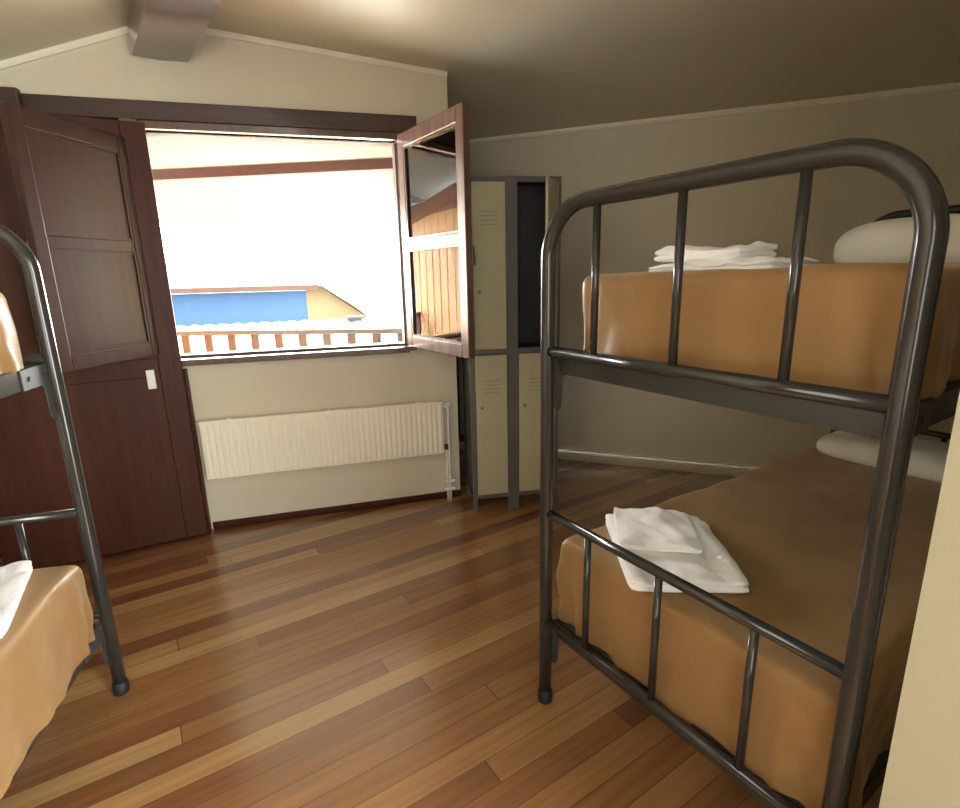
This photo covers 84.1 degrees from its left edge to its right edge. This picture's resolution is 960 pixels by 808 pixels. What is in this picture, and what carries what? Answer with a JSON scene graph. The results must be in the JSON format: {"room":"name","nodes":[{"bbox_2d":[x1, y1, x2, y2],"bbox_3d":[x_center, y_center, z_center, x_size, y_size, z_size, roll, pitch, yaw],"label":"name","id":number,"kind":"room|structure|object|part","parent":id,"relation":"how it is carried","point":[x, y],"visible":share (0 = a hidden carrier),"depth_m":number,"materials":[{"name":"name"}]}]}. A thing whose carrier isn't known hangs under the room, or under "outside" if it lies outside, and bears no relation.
{"room":"hostel dormitory room","nodes":[
{"label":"hostel dormitory room","id":0,"kind":"room"},
{"bbox_2d":[0,26,459,528],"bbox_3d":[-1.422,-0.603,3.056,2.595,2.757,0.245,-5,14,-15],"label":"wall","id":1,"kind":"structure","parent":0,"point":[219,71],"depth_m":2.99,"materials":[{"name":"beige paint"}]},
{"bbox_2d":[0,113,211,568],"bbox_3d":[-2.102,-0.267,2.745,0.972,2.280,0.277,-5,14,-15],"label":"door","id":2,"kind":"structure","parent":1,"relation":"attached to","point":[134,423],"depth_m":2.83,"materials":[{"name":"red wood"}]},
{"bbox_3d":[-2.091,-0.726,2.617,0.718,1.070,0.031,-9,15,-27],"label":"panel","id":3,"kind":"part","parent":2,"relation":"part of","materials":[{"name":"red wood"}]},
{"bbox_3d":[-2.067,0.300,2.865,0.718,0.838,0.032,-9,15,-27],"label":"panel","id":4,"kind":"part","parent":2,"relation":"part of","materials":[{"name":"red wood"}]},
{"bbox_3d":[-1.789,-0.132,2.894,0.040,0.105,0.012,-9,15,-27],"label":"lock plate","id":5,"kind":"part","parent":2,"relation":"part of","materials":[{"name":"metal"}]},
{"bbox_3d":[-1.686,0.292,3.119,0.072,1.000,0.050,-5,14,-15],"label":"post","id":6,"kind":"part","parent":2,"relation":"part of","materials":[{"name":"red wood"}]},
{"bbox_2d":[0,101,475,372],"bbox_3d":[-1.066,-0.814,2.777,1.944,1.283,0.890,-5,14,-15],"label":"window","id":7,"kind":"structure","parent":1,"relation":"attached to","point":[73,183],"depth_m":2.65,"materials":[{"name":"brown wood"}]},
{"bbox_3d":[-1.825,-0.980,2.441,0.016,0.421,0.469,1,14,10],"label":"panel","id":8,"kind":"part","parent":7,"relation":"part of","materials":[{"name":"brown wood"}]},
{"bbox_3d":[-1.819,-0.731,2.502,0.036,1.085,0.471,1,14,10],"label":"rail","id":9,"kind":"part","parent":7,"relation":"part of","materials":[{"name":"brown wood"}]},
{"bbox_3d":[-1.814,-0.497,2.558,0.016,0.461,0.469,1,14,10],"label":"panel","id":10,"kind":"part","parent":7,"relation":"part of","materials":[{"name":"brown wood"}]},
{"bbox_3d":[-1.113,-0.877,3.040,1.448,1.283,0.105,-5,14,-15],"label":"frame","id":11,"kind":"part","parent":7,"relation":"part of","materials":[{"name":"brown wood"}]},
{"bbox_3d":[-0.255,-1.147,2.818,0.005,0.496,0.564,-10,16,-33],"label":"pane","id":12,"kind":"part","parent":7,"relation":"part of","materials":[{"name":"clear glass"}]},
{"bbox_3d":[-0.249,-0.879,2.883,0.036,1.200,0.566,-10,16,-33],"label":"rail","id":13,"kind":"part","parent":7,"relation":"part of","materials":[{"name":"brown wood"}]},
{"bbox_3d":[-0.242,-0.609,2.949,0.005,0.501,0.564,-10,16,-33],"label":"pane","id":14,"kind":"part","parent":7,"relation":"part of","materials":[{"name":"clear glass"}]},
{"bbox_3d":[-0.040,-0.774,2.663,0.043,0.150,0.026,-10,16,-33],"label":"handle","id":15,"kind":"part","parent":7,"relation":"part of","materials":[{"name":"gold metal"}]},
{"bbox_2d":[198,400,455,500],"bbox_3d":[-0.899,0.368,3.360,1.501,0.704,0.072,-5,14,-15],"label":"radiator","id":16,"kind":"object","parent":1,"relation":"attached to","point":[252,445],"visible":1,"depth_m":3.27,"materials":[{"name":"beige metal"}]},
{"bbox_2d":[198,400,442,424],"bbox_3d":[-0.933,0.048,3.258,1.436,0.016,0.040,-5,14,-15],"label":"grille","id":17,"kind":"object","parent":16,"relation":"attached to","point":[428,404],"depth_m":3.24,"materials":[{"name":"beige metal"}]},
{"bbox_2d":[213,490,460,528],"bbox_3d":[-0.884,0.680,3.469,1.563,0.045,0.014,-5,14,-15],"label":"baseboard","id":18,"kind":"structure","parent":1,"relation":"attached to","point":[431,496],"depth_m":3.44,"materials":[{"name":"red wood"}]},
{"bbox_2d":[147,138,391,169],"bbox_3d":[-2.140,-1.875,4.038,2.965,0.080,1.628,-5,14,-15],"label":"ceiling","id":19,"kind":"structure","parent":0,"point":[164,153],"depth_m":3.90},
{"bbox_2d":[154,170,393,221],"bbox_3d":[-2.138,-1.827,4.647,3.220,0.320,0.689,0,14,7],"label":"balcony","id":20,"kind":"object","parent":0,"point":[364,192],"visible":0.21,"depth_m":4.61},
{"bbox_2d":[152,158,392,181],"bbox_3d":[-2.186,-1.848,4.259,3.220,0.075,0.060,0,14,7],"label":"trim","id":21,"kind":"structure","parent":20,"relation":"attached to","point":[380,164],"depth_m":4.16,"materials":[{"name":"brown wood"}]},
{"bbox_2d":[0,449,883,807],"bbox_3d":[0.827,0.981,2.289,6.600,0.060,6.300,-5,14,-15],"label":"floor","id":22,"kind":"structure","parent":0,"point":[384,656],"depth_m":1.99,"materials":[{"name":"brown wood"}]},
{"bbox_2d":[0,224,129,783],"bbox_3d":[-1.511,0.490,0.740,0.947,1.726,2.022,-5,14,-15],"label":"bunk bed","id":23,"kind":"object","parent":22,"relation":"on","point":[48,375],"visible":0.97,"depth_m":1.74,"materials":[{"name":"black metal"}]},
{"bbox_2d":[0,292,23,374],"bbox_3d":[-1.519,0.017,0.615,0.888,0.251,1.864,-5,14,-15],"label":"bedspread","id":24,"kind":"object","parent":23,"relation":"on","point":[11,360],"visible":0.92,"depth_m":1.51,"materials":[{"name":"orange fabric"}]},
{"bbox_3d":[-1.117,0.114,0.768,0.034,0.058,1.850,-5,14,-15],"label":"rail","id":25,"kind":"part","parent":23,"relation":"part of","materials":[{"name":"grey metal"}]},
{"bbox_2d":[0,565,94,799],"bbox_3d":[-1.477,0.886,0.829,0.919,0.304,1.848,-5,14,-15],"label":"bedspread","id":26,"kind":"object","parent":23,"relation":"on","point":[49,634],"visible":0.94,"depth_m":1.47,"materials":[{"name":"orange fabric"}]},
{"bbox_2d":[0,560,32,638],"bbox_3d":[-1.441,0.560,1.468,0.270,0.049,0.421,-9,16,-30],"label":"bath towel","id":27,"kind":"object","parent":26,"relation":"on","point":[14,577],"visible":1,"depth_m":1.54,"materials":[{"name":"white fabric"}]},
{"bbox_3d":[-1.097,1.009,0.985,0.034,0.058,1.850,-5,14,-15],"label":"rail","id":28,"kind":"part","parent":23,"relation":"part of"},
{"bbox_2d":[462,175,561,511],"bbox_3d":[0.203,-0.317,3.291,0.560,2.020,0.521,-4,14,-10],"label":"tall cabinet","id":29,"kind":"object","parent":22,"relation":"on","point":[511,216],"visible":0.8,"depth_m":3.27,"materials":[{"name":"grey metal"}]},
{"bbox_2d":[480,211,497,224],"bbox_3d":[0.049,-1.051,3.007,0.100,0.077,0.002,-4,14,-10],"label":"vent","id":30,"kind":"object","parent":29,"relation":"attached to","point":[486,217],"depth_m":3.01,"materials":[{"name":"metal"}]},
{"bbox_3d":[0.054,-0.785,3.080,0.194,0.939,0.016,-4,14,-10],"label":"door panel","id":31,"kind":"part","parent":29,"relation":"part of","materials":[{"name":"beige metal"}]},
{"bbox_2d":[483,380,499,393],"bbox_3d":[0.071,-0.104,3.236,0.100,0.077,0.002,-4,14,-10],"label":"vent","id":32,"kind":"object","parent":29,"relation":"attached to","point":[489,386],"depth_m":3.24,"materials":[{"name":"metal"}]},
{"bbox_3d":[0.075,0.140,3.304,0.194,0.894,0.016,-4,14,-10],"label":"door panel","id":33,"kind":"part","parent":29,"relation":"part of","materials":[{"name":"beige metal"}]},
{"bbox_2d":[529,378,539,390],"bbox_3d":[0.354,-0.122,3.285,0.100,0.077,0.002,-4,14,-10],"label":"vent","id":34,"kind":"object","parent":29,"relation":"attached to","point":[534,383],"depth_m":3.28,"materials":[{"name":"metal"}]},
{"bbox_3d":[0.358,0.122,3.353,0.230,0.894,0.016,-4,14,-10],"label":"door panel","id":35,"kind":"part","parent":29,"relation":"part of","materials":[{"name":"beige metal"}]},
{"bbox_3d":[0.412,-0.786,3.050,0.016,0.939,0.230,4,15,22],"label":"door panel","id":36,"kind":"part","parent":29,"relation":"part of","materials":[{"name":"beige metal"}]},
{"bbox_2d":[538,138,959,807],"bbox_3d":[1.282,0.157,1.855,2.022,1.726,0.947,-10,16,-32],"label":"bunk bed","id":37,"kind":"object","parent":22,"relation":"on","point":[894,418],"visible":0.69,"depth_m":1.05,"materials":[{"name":"black metal"}]},
{"bbox_3d":[0.498,0.853,1.485,0.004,0.056,0.849,-10,16,-32],"label":"rail","id":38,"kind":"part","parent":37,"relation":"part of","materials":[{"name":"grey metal"}]},
{"bbox_3d":[0.478,-0.042,1.268,0.004,0.056,0.849,-10,16,-32],"label":"rail","id":39,"kind":"part","parent":37,"relation":"part of","materials":[{"name":"grey metal"}]},
{"bbox_2d":[556,446,941,807],"bbox_3d":[1.274,0.539,1.961,1.916,0.318,0.941,-10,16,-32],"label":"bedspread","id":40,"kind":"object","parent":37,"relation":"on","point":[794,526],"visible":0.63,"depth_m":1.46,"materials":[{"name":"orange fabric"}]},
{"bbox_2d":[605,512,748,592],"bbox_3d":[0.592,0.445,1.673,0.331,0.055,0.444,0,14,4],"label":"bath towel","id":41,"kind":"object","parent":40,"relation":"on","point":[713,570],"visible":0.53,"depth_m":1.53,"materials":[{"name":"white fabric"}]},
{"bbox_2d":[613,507,701,553],"bbox_3d":[0.569,0.398,1.733,0.250,0.038,0.270,1,14,11],"label":"hand towel","id":42,"kind":"object","parent":41,"relation":"on","point":[649,528],"visible":1,"depth_m":1.69,"materials":[{"name":"white fabric"}]},
{"bbox_2d":[816,431,949,483],"bbox_3d":[1.916,0.220,2.354,0.340,0.116,0.700,-10,16,-32],"label":"pillow","id":43,"kind":"object","parent":40,"relation":"on","point":[928,458],"visible":0.58,"depth_m":2.35,"materials":[{"name":"white fabric"}]},
{"bbox_2d":[583,263,959,398],"bbox_3d":[1.277,-0.325,1.739,1.883,0.261,0.890,-10,16,-32],"label":"bedspread","id":44,"kind":"object","parent":37,"relation":"on","point":[848,314],"visible":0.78,"depth_m":1.11,"materials":[{"name":"orange fabric"}]},
{"bbox_2d":[649,256,818,271],"bbox_3d":[0.663,-0.378,1.423,0.223,0.042,0.372,-9,16,-30],"label":"bath towel","id":45,"kind":"object","parent":44,"relation":"on","point":[737,262],"visible":0.59,"depth_m":1.30,"materials":[{"name":"white fabric"}]},
{"bbox_2d":[654,241,777,261],"bbox_3d":[0.638,-0.417,1.457,0.182,0.045,0.270,-9,16,-29],"label":"hand towel","id":46,"kind":"object","parent":45,"relation":"on","point":[758,248],"visible":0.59,"depth_m":1.37,"materials":[{"name":"white fabric"}]},
{"bbox_2d":[833,213,959,262],"bbox_3d":[1.809,-0.626,2.023,0.440,0.196,0.720,-10,16,-32],"label":"pillow","id":47,"kind":"object","parent":44,"relation":"on","point":[890,240],"visible":0.49,"depth_m":2.04,"materials":[{"name":"white fabric"}]},
{"bbox_3d":[1.524,0.789,1.649,1.850,0.058,0.034,-10,16,-32],"label":"rail","id":48,"kind":"part","parent":37,"relation":"part of","materials":[{"name":"grey metal"}]},
{"bbox_3d":[2.104,-0.003,2.373,0.043,1.696,0.937,-10,16,-32],"label":"frame","id":49,"kind":"part","parent":37,"relation":"part of","materials":[{"name":"black metal"}]},
{"bbox_3d":[1.503,-0.106,1.432,1.850,0.058,0.034,-10,16,-32],"label":"rail","id":50,"kind":"part","parent":37,"relation":"part of","materials":[{"name":"grey metal"}]},
{"bbox_2d":[0,0,959,138],"bbox_3d":[0.785,-1.694,1.573,6.500,1.087,6.440,-5,14,-15],"label":"ceiling","id":51,"kind":"structure","parent":0,"point":[518,66],"depth_m":2.72,"materials":[{"name":"beige paint"}]},
{"bbox_2d":[127,0,221,61],"bbox_3d":[-0.201,-1.533,0.817,0.240,0.420,4.700,-11,17,-36],"label":"beam","id":52,"kind":"structure","parent":51,"relation":"attached to","point":[164,30],"depth_m":2.36,"materials":[{"name":"beige paint"}]},
{"bbox_2d":[393,89,959,469],"bbox_3d":[1.550,-0.723,3.820,4.723,2.500,0.150,4,14,20],"label":"wall","id":53,"kind":"structure","parent":0,"point":[595,416],"depth_m":3.69,"materials":[{"name":"beige paint"}]},
{"bbox_2d":[459,442,759,476],"bbox_3d":[1.623,0.486,4.003,4.562,0.062,0.016,4,14,20],"label":"baseboard","id":54,"kind":"structure","parent":53,"relation":"attached to","point":[707,469],"depth_m":4.11,"materials":[{"name":"beige paint"}]},
{"bbox_2d":[469,82,959,144],"bbox_3d":[1.568,-1.876,3.427,4.562,0.033,0.025,4,14,20],"label":"trim","id":55,"kind":"structure","parent":53,"relation":"attached to","point":[948,86],"depth_m":3.40,"materials":[{"name":"paint"}]},
{"bbox_2d":[879,393,959,807],"bbox_3d":[2.390,-0.331,1.096,3.600,2.982,0.120,-5,14,-15],"label":"wall partition","id":56,"kind":"structure","parent":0,"point":[923,768],"depth_m":0.78,"materials":[{"name":"beige paint"}]},
{"bbox_3d":[-1.950,0.560,4.417,2.660,0.120,2.079,-5,14,-15],"label":"floor","id":57,"kind":"structure","parent":0,"visible":0},
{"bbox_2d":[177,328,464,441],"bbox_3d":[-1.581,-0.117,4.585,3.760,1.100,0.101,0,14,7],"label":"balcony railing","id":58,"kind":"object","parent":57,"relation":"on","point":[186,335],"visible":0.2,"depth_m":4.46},
{"bbox_3d":[-1.593,-0.607,4.467,3.700,0.040,0.090,0,14,7],"label":"handrail","id":59,"kind":"part","parent":58,"relation":"part of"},
{"bbox_3d":[-1.573,0.277,4.681,3.700,0.050,0.060,0,14,7],"label":"rail","id":60,"kind":"part","parent":58,"relation":"part of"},
{"label":"outside","id":61,"kind":"structure","parent":0,"visible":0},
{"bbox_2d":[165,252,375,326],"bbox_3d":[-5.475,-1.545,11.812,6.150,3.649,3.513,-5,14,-15],"label":"neighbouring house","id":62,"kind":"structure","parent":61,"point":[210,288],"depth_m":10.61,"materials":[{"name":"blue paint"}]},
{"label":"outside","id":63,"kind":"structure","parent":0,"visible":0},
{"bbox_2d":[176,316,400,352],"bbox_3d":[-2.552,-0.424,8.075,11.001,1.414,5.221,-5,14,-15],"label":"tiled roof","id":64,"kind":"structure","parent":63,"point":[221,341],"depth_m":9.59,"materials":[{"name":"tile"}]},
{"bbox_2d":[347,315,362,322],"bbox_3d":[-2.411,-1.519,10.311,0.300,0.370,0.280,-5,14,-15],"label":"chimney","id":65,"kind":"object","parent":64,"relation":"on","point":[355,317],"visible":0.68,"depth_m":10.17,"materials":[{"name":"grey paint"}]}
]}

